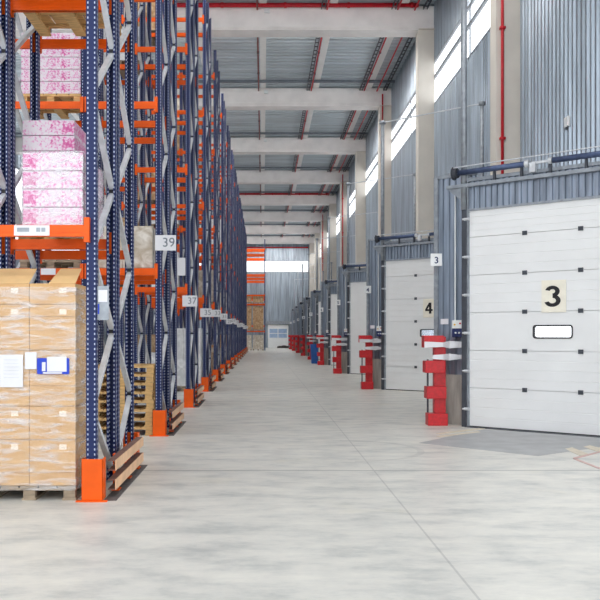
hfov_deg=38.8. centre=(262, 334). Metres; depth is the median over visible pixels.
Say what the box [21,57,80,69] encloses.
carton
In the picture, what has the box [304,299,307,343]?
wall
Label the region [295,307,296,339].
wall
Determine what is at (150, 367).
pallet
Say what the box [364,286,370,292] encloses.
sign
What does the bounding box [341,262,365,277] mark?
shaft
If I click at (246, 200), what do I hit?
ceiling beam
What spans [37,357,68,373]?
label
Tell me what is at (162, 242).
sign
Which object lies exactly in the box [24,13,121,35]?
pallet
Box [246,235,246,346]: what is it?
rack
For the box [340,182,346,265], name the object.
column
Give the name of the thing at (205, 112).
rack
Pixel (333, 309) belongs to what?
door
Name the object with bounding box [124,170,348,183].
ceiling beam
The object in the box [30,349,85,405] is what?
carton
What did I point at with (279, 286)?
wall
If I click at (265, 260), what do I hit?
window
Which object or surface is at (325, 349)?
wall
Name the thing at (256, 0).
pipe
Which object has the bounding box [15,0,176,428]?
rack
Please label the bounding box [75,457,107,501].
guard
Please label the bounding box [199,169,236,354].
rack
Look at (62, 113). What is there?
pallet
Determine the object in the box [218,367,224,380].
barrier
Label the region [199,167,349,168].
ceiling
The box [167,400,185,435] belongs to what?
barrier
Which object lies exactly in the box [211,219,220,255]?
load
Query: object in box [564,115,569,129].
emergency light
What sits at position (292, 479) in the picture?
floor
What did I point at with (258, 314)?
load
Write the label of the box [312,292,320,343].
wall
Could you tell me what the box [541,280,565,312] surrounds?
board
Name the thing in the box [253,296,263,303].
load
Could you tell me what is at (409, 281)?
door
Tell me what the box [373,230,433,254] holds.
shaft
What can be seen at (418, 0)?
pipe
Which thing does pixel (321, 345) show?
protector
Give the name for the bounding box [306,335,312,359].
protector
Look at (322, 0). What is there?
cable tray
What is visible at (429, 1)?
cable tray
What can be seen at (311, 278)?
door
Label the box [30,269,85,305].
carton
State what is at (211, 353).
load
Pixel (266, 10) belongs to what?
junction box
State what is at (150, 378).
pallet
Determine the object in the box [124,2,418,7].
pipe
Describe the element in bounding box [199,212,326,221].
ceiling beam
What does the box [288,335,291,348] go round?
protector
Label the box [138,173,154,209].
load
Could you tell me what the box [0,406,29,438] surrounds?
carton
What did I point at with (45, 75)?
carton
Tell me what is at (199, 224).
ceiling
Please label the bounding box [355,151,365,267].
column
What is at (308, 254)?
door
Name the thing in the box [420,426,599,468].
floor
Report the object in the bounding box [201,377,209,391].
guard
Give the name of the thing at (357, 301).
door
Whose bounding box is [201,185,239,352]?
rack
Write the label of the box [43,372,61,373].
print
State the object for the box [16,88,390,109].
ceiling beam
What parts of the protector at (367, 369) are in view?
rod, post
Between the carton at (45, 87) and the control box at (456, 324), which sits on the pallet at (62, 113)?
the carton at (45, 87)
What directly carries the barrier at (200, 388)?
on the floor at (292, 479)
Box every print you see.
[17,228,28,231]
[42,362,45,370]
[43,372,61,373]
[47,357,66,371]
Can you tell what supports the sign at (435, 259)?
attached to the wall at (583, 184)
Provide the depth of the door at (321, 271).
88.06 m
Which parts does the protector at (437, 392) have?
rod, post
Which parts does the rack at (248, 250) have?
upright post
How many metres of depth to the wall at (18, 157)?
85.62 m
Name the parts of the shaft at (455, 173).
mounting rail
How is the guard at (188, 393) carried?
on the floor at (292, 479)
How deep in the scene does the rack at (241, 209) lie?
68.41 m
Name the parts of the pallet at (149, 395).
board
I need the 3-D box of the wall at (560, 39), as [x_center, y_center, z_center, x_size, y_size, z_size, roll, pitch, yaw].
[6.558,-5.535,52.500,0.067,14.370,117.000,0,0,0]
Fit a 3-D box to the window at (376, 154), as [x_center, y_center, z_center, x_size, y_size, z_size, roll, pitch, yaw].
[6.570,-9.635,48.600,0.080,1.690,10.800,0,0,0]
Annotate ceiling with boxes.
[16,0,435,234]
[17,49,78,120]
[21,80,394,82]
[105,191,336,192]
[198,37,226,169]
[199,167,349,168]
[199,224,320,224]
[200,235,313,235]
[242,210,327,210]
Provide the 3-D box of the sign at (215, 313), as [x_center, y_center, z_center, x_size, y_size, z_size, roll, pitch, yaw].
[-1.660,-0.770,30.219,0.340,0.250,0.092,0,0,0]
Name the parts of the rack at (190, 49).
upright post, upright post, upright post, upright post, upright post, upright post, upright post, upright post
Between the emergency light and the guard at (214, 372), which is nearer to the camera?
the emergency light
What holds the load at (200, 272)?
on the rack at (216, 74)
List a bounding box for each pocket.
[97,286,108,319]
[177,258,184,275]
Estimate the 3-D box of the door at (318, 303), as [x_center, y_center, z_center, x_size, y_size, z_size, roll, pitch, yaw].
[4.852,-2.410,55.839,3.390,8.120,0.160,0,0,41]
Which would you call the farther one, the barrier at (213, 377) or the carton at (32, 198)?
the barrier at (213, 377)
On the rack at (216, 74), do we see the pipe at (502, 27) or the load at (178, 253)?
the load at (178, 253)
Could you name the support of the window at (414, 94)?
in the wall at (560, 39)
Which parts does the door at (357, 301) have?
panel, panel, panel, panel, panel, panel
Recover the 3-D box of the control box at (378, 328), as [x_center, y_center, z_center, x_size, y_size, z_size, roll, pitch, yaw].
[3.584,-1.305,25.970,0.230,2.690,0.120,0,0,41]
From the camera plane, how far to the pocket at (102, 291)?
8.49 m
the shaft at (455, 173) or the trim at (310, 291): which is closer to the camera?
the shaft at (455, 173)
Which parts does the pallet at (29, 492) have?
board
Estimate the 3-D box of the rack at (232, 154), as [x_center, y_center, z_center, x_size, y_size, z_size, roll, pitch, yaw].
[-2.920,-4.250,47.850,2.600,11.800,2.594,0,0,0]
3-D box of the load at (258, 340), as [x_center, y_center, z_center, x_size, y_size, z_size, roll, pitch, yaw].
[-0.510,0.825,90.775,1.180,1.642,1.070,0,0,0]
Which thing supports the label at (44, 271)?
attached to the rack at (164, 272)
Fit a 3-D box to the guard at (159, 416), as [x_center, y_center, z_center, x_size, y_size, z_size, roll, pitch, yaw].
[-1.695,1.440,13.940,0.310,0.420,0.220,0,0,0]
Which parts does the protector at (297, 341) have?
post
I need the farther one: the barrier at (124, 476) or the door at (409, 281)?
the door at (409, 281)
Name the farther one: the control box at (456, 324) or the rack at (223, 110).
the rack at (223, 110)
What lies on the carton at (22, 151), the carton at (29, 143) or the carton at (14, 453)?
the carton at (29, 143)
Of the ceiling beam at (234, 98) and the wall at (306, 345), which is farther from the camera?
the wall at (306, 345)
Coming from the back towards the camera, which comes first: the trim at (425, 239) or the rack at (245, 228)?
the rack at (245, 228)
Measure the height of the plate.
0.100 m
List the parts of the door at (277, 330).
panel, pane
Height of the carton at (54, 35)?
0.194 m
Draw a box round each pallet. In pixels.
[0,481,80,499]
[18,237,83,238]
[19,260,80,267]
[23,94,80,118]
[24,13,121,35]
[98,364,154,373]
[98,389,154,399]
[98,397,154,408]
[98,405,153,417]
[98,413,152,426]
[100,380,154,390]
[101,422,152,435]
[103,372,154,382]
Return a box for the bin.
[310,344,318,363]
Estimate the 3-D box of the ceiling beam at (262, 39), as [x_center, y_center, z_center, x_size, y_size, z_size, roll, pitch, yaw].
[0.000,-12.612,52.500,0.280,0.105,117.000,0,0,0]
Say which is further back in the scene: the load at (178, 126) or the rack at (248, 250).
the rack at (248, 250)
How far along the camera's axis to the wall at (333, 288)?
46.97 m
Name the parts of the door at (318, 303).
panel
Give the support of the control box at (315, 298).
attached to the wall at (319, 296)
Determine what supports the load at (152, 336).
on the floor at (292, 479)
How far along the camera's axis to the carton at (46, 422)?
8.49 m
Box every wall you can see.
[16,155,139,344]
[145,244,308,347]
[291,310,293,339]
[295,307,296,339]
[299,303,301,340]
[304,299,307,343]
[305,344,307,355]
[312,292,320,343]
[320,0,599,290]
[322,282,336,347]
[324,348,327,364]
[339,267,365,351]
[341,352,346,372]
[369,239,433,358]
[373,359,380,388]
[439,165,599,374]
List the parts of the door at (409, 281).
head rail, panel, panel, panel, panel, panel, panel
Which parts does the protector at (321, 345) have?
post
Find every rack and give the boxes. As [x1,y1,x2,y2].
[0,0,133,481]
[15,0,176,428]
[79,0,197,405]
[120,0,210,389]
[146,50,219,369]
[177,93,225,371]
[177,125,230,366]
[199,150,233,356]
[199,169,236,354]
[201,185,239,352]
[226,198,240,351]
[226,209,242,349]
[243,218,244,348]
[245,228,245,347]
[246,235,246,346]
[247,239,265,350]
[247,254,263,326]
[247,258,263,300]
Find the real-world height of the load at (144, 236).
0.692 m
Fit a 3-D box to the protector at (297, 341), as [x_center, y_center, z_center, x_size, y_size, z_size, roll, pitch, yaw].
[3.145,0.830,77.990,0.430,1.640,0.300,0,0,0]
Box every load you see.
[98,226,154,267]
[104,26,145,78]
[104,218,139,286]
[138,2,154,45]
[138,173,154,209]
[138,335,154,351]
[138,352,154,379]
[151,183,179,231]
[151,252,179,297]
[177,98,179,120]
[177,125,179,157]
[177,328,202,390]
[198,270,212,303]
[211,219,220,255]
[211,353,212,373]
[220,293,226,310]
[247,296,251,303]
[247,306,251,330]
[247,335,251,350]
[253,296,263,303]
[253,306,263,330]
[253,335,263,350]
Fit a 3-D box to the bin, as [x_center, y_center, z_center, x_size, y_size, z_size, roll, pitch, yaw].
[2.980,1.090,49.200,0.520,1.120,0.560,0,0,0]
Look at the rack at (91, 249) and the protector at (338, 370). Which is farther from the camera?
the protector at (338, 370)
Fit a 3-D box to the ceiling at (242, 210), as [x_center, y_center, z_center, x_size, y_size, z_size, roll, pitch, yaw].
[-4.760,-12.475,85.015,22.480,0.110,0.130,0,0,0]
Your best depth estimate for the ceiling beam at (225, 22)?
32.47 m
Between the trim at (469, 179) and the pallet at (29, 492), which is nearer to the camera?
the pallet at (29, 492)
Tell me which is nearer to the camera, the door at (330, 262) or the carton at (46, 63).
the carton at (46, 63)
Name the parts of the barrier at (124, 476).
rail, rail, plate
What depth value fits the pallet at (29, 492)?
8.49 m
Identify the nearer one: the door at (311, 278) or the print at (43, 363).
the print at (43, 363)
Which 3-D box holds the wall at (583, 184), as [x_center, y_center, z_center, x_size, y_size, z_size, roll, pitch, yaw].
[4.947,-0.640,17.129,3.496,4.580,8.699,0,0,0]
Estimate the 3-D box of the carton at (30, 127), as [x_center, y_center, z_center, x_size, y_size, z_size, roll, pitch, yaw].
[-2.495,-2.410,10.320,0.603,0.174,0.880,0,0,0]
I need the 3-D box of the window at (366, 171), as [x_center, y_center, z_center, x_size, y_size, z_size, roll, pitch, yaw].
[6.570,-9.635,59.400,0.080,1.690,10.800,0,0,0]
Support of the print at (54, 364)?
on the label at (49, 365)
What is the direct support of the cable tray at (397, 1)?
hanging from the ceiling beam
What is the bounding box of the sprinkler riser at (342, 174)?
[342,174,343,264]
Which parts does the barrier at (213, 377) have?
rail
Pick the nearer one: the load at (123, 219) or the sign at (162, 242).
the sign at (162, 242)
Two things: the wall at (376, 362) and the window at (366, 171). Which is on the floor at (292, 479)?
the wall at (376, 362)
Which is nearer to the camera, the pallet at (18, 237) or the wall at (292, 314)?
the pallet at (18, 237)
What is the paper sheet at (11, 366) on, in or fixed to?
attached to the carton at (9, 396)
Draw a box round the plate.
[441,319,448,323]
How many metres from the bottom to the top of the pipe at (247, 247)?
0.203 m
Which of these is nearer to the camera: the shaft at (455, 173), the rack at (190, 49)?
the shaft at (455, 173)
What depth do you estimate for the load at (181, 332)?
24.88 m
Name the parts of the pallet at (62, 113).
board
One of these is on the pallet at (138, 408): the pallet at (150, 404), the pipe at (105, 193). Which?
the pallet at (150, 404)
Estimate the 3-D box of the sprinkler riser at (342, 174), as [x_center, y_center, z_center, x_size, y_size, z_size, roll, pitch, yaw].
[6.070,-7.540,64.740,0.140,9.380,0.120,0,0,0]
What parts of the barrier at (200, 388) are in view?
rail, rail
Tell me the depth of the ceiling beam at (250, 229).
97.28 m
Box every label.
[14,225,49,235]
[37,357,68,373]
[41,268,55,274]
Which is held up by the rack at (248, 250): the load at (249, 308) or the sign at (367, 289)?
the load at (249, 308)
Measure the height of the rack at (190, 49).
11.800 m
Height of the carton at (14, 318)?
0.454 m
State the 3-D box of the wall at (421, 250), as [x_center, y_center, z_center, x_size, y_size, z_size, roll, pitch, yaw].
[4.947,-0.640,27.529,3.496,4.580,8.699,0,0,0]
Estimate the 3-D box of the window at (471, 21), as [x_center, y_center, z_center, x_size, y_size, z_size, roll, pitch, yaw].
[6.570,-9.635,27.000,0.080,1.690,10.800,0,0,0]
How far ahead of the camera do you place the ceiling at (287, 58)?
41.26 m
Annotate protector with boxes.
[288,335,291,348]
[291,335,294,350]
[295,335,299,352]
[300,335,304,355]
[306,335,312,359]
[316,335,323,364]
[331,335,341,373]
[358,335,372,388]
[422,336,447,425]
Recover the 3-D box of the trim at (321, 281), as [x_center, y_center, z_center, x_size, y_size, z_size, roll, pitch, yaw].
[4.632,-0.660,45.812,3.914,4.620,0.331,0,0,42]
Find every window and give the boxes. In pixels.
[265,260,307,260]
[349,171,366,216]
[366,130,392,195]
[391,62,435,160]
[434,0,489,103]
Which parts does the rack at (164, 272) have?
upright post, upright post, upright post, upright post, upright post, upright post, upright post, upright post, upright post, upright post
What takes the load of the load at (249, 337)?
on the floor at (292, 479)
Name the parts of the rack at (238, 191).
upright post, upright post, upright post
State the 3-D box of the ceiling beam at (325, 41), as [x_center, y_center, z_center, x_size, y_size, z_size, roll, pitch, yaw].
[2.690,-12.612,52.500,0.280,0.105,117.000,0,0,0]
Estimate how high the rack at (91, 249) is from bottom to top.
11.800 m
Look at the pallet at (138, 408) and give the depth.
13.94 m
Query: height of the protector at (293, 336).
1.640 m
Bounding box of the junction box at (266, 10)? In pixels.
[264,8,269,12]
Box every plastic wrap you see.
[316,337,327,342]
[332,338,346,345]
[359,339,380,349]
[424,341,461,359]
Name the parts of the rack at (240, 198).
upright post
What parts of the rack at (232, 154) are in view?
upright post, upright post, upright post, upright post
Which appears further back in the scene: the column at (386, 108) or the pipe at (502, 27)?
the column at (386, 108)
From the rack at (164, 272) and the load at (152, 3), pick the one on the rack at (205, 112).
the load at (152, 3)
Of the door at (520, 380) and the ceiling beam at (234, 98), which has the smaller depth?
the door at (520, 380)
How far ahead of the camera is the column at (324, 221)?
86.40 m
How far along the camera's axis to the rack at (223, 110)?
35.71 m
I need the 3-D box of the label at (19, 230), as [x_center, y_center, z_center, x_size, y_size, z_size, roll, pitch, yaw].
[-2.285,-1.034,8.400,0.350,0.103,0.008,0,0,0]
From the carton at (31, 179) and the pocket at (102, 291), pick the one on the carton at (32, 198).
the carton at (31, 179)
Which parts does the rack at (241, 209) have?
upright post, upright post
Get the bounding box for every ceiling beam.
[16,6,433,36]
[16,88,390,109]
[16,132,367,134]
[16,137,365,154]
[104,194,335,205]
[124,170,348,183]
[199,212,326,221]
[199,225,319,233]
[199,236,313,243]
[259,0,266,234]
[283,0,337,234]
[305,0,409,234]
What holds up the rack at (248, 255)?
on the floor at (292, 479)
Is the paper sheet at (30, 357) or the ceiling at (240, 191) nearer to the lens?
the paper sheet at (30, 357)
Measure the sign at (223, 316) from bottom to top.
0.250 m
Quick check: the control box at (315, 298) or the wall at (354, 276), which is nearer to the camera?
the wall at (354, 276)
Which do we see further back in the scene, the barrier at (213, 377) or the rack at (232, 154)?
the rack at (232, 154)
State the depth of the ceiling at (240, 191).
74.15 m
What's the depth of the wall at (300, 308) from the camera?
78.17 m
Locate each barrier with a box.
[104,432,147,500]
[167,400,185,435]
[194,384,205,406]
[209,374,216,391]
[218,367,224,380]
[225,363,229,373]
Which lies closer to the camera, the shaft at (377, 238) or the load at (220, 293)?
the shaft at (377, 238)
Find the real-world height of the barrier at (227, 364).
0.400 m
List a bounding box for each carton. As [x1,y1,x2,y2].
[0,269,36,304]
[0,304,29,349]
[0,350,29,405]
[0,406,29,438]
[0,439,29,485]
[21,33,80,38]
[21,49,80,56]
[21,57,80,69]
[21,70,80,81]
[21,82,80,109]
[22,136,85,155]
[22,151,75,165]
[23,120,85,147]
[23,153,102,188]
[23,171,102,204]
[23,189,102,218]
[23,208,102,237]
[29,304,85,349]
[29,434,85,485]
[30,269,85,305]
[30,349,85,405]
[30,402,85,438]
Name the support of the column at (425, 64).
on the floor at (292, 479)
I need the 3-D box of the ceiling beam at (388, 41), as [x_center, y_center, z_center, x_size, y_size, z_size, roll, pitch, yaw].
[5.380,-12.612,52.500,0.280,0.105,117.000,0,0,0]
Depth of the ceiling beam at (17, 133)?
52.56 m
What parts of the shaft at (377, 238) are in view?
mounting rail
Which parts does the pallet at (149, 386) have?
board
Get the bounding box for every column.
[309,243,313,297]
[314,233,319,290]
[321,220,326,280]
[329,204,336,282]
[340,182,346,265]
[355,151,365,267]
[378,105,391,236]
[416,29,434,238]
[446,374,461,424]
[490,0,519,174]
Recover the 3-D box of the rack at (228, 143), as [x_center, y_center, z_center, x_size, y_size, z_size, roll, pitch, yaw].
[-2.920,-4.250,42.400,2.600,11.800,2.594,0,0,0]
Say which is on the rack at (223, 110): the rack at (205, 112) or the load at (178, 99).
the load at (178, 99)
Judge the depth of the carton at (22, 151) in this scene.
9.88 m
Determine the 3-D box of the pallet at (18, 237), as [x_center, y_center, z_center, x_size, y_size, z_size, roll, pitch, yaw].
[-2.470,-1.167,10.335,0.740,0.144,0.950,0,0,0]
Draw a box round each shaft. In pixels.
[324,279,336,289]
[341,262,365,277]
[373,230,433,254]
[446,146,599,199]
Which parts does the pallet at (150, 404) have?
board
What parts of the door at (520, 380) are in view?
head rail, panel, panel, panel, panel, panel, panel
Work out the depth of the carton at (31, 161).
8.49 m
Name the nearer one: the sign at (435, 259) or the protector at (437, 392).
the protector at (437, 392)
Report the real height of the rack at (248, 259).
11.800 m
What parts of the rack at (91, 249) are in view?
upright post, upright post, upright post, upright post, upright post, upright post, upright post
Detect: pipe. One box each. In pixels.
[104,193,329,194]
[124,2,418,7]
[247,247,307,247]
[256,0,261,236]
[282,0,329,236]
[304,0,401,235]
[308,0,419,237]
[499,0,505,173]
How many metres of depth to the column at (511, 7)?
21.60 m
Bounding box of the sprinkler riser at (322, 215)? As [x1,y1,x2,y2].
[322,215,322,280]
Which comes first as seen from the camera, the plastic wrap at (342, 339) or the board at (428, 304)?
the board at (428, 304)
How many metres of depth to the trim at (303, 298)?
67.24 m
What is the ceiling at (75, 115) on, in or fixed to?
attached to the ceiling at (287, 58)
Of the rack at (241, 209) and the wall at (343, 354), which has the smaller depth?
the wall at (343, 354)
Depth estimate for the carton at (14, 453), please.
8.49 m
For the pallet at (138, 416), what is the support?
on the pallet at (137, 425)
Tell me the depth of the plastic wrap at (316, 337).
46.64 m
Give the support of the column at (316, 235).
on the floor at (292, 479)
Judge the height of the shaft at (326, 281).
0.672 m
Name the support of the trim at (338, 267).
attached to the wall at (354, 276)
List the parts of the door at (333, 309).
panel, panel, panel, panel, panel, panel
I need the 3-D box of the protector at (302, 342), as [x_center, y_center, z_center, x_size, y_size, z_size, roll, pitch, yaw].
[3.145,0.830,67.590,0.430,1.640,0.300,0,0,0]
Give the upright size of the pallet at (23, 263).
0.144 m
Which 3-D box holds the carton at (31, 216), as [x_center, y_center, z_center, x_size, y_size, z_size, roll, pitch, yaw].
[-2.098,-1.185,9.025,0.599,0.179,1.070,0,0,0]
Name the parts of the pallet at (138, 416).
board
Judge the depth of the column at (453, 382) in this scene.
15.70 m
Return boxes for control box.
[307,304,307,334]
[315,298,315,335]
[344,277,346,335]
[376,253,380,335]
[452,195,461,336]
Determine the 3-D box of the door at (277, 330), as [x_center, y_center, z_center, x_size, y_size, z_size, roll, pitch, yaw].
[1.900,-0.075,110.675,3.200,3.450,0.550,0,0,0]
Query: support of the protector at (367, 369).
on the floor at (292, 479)
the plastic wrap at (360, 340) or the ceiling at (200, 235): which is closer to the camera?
the plastic wrap at (360, 340)
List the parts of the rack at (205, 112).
upright post, upright post, upright post, upright post, upright post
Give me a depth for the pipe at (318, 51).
41.27 m
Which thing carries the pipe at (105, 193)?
attached to the ceiling at (287, 58)
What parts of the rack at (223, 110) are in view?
upright post, upright post, upright post, upright post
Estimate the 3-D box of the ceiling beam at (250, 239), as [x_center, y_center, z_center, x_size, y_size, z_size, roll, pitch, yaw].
[-4.730,-12.095,108.400,22.540,0.930,0.800,0,0,0]
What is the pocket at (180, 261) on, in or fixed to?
attached to the rack at (190, 49)
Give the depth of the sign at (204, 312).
24.73 m
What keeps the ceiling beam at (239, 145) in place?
on the column at (360, 156)
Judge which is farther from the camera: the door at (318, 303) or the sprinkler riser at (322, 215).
the sprinkler riser at (322, 215)
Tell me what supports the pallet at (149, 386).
on the pallet at (149, 395)
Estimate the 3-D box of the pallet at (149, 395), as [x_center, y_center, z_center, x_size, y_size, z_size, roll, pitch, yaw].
[-2.320,1.000,14.343,1.020,0.144,0.800,0,0,0]
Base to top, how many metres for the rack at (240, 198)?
11.800 m
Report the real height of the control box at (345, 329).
2.690 m
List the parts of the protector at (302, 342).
post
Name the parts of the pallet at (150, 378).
board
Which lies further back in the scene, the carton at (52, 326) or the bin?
the bin
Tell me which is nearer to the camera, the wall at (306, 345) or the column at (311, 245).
the wall at (306, 345)
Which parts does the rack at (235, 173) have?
upright post, upright post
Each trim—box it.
[303,298,309,355]
[310,291,320,334]
[321,281,336,364]
[337,266,365,373]
[366,238,433,389]
[434,161,599,425]
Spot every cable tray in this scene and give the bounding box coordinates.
[280,0,326,236]
[302,0,398,235]
[311,0,431,236]
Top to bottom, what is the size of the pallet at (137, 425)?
0.144 m
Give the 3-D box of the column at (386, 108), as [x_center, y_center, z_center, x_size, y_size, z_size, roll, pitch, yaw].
[6.230,-5.000,43.525,0.620,13.300,0.850,0,0,0]
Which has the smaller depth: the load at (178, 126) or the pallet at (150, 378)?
the pallet at (150, 378)
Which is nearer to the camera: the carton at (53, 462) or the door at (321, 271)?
the carton at (53, 462)
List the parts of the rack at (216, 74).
upright post, upright post, upright post, upright post, upright post, upright post, upright post, upright post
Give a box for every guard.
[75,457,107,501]
[150,409,168,435]
[184,389,194,407]
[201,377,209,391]
[212,369,218,380]
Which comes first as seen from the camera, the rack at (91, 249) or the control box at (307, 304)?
the rack at (91, 249)
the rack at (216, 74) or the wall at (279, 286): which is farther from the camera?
the wall at (279, 286)
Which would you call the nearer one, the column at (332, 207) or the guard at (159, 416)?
the guard at (159, 416)
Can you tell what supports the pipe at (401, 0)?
attached to the ceiling beam at (243, 176)
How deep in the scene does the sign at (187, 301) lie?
19.28 m
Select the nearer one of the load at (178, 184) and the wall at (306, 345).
the load at (178, 184)
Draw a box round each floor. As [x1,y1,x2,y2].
[0,348,599,599]
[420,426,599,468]
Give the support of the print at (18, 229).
attached to the label at (19, 230)
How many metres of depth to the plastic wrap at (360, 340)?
25.85 m
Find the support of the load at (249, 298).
on the rack at (248, 250)
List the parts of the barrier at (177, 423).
rail, rail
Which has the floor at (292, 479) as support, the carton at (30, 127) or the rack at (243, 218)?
the rack at (243, 218)
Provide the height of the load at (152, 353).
1.122 m
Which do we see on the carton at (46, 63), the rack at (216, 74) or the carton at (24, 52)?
the carton at (24, 52)
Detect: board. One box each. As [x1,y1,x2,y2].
[423,299,433,317]
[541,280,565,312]
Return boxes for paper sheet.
[0,355,22,386]
[25,352,36,368]
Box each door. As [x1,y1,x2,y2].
[265,321,289,347]
[293,278,315,306]
[297,271,323,334]
[301,262,331,334]
[307,251,339,355]
[316,235,354,359]
[327,212,377,364]
[346,173,415,373]
[379,101,484,391]
[461,0,599,435]
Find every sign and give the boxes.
[155,235,175,250]
[182,296,196,306]
[200,308,211,316]
[212,310,220,316]
[220,314,226,319]
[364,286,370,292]
[430,254,441,265]
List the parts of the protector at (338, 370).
post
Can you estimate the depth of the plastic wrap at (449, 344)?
15.46 m
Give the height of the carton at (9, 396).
0.555 m
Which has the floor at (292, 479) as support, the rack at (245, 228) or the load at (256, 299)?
the rack at (245, 228)
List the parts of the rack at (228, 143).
upright post, upright post, upright post, upright post, upright post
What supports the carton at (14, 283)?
on the carton at (14, 318)
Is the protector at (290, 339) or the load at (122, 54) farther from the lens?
the protector at (290, 339)
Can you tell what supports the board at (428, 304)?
attached to the door at (409, 281)
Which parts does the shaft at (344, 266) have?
mounting rail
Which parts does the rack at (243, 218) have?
upright post, upright post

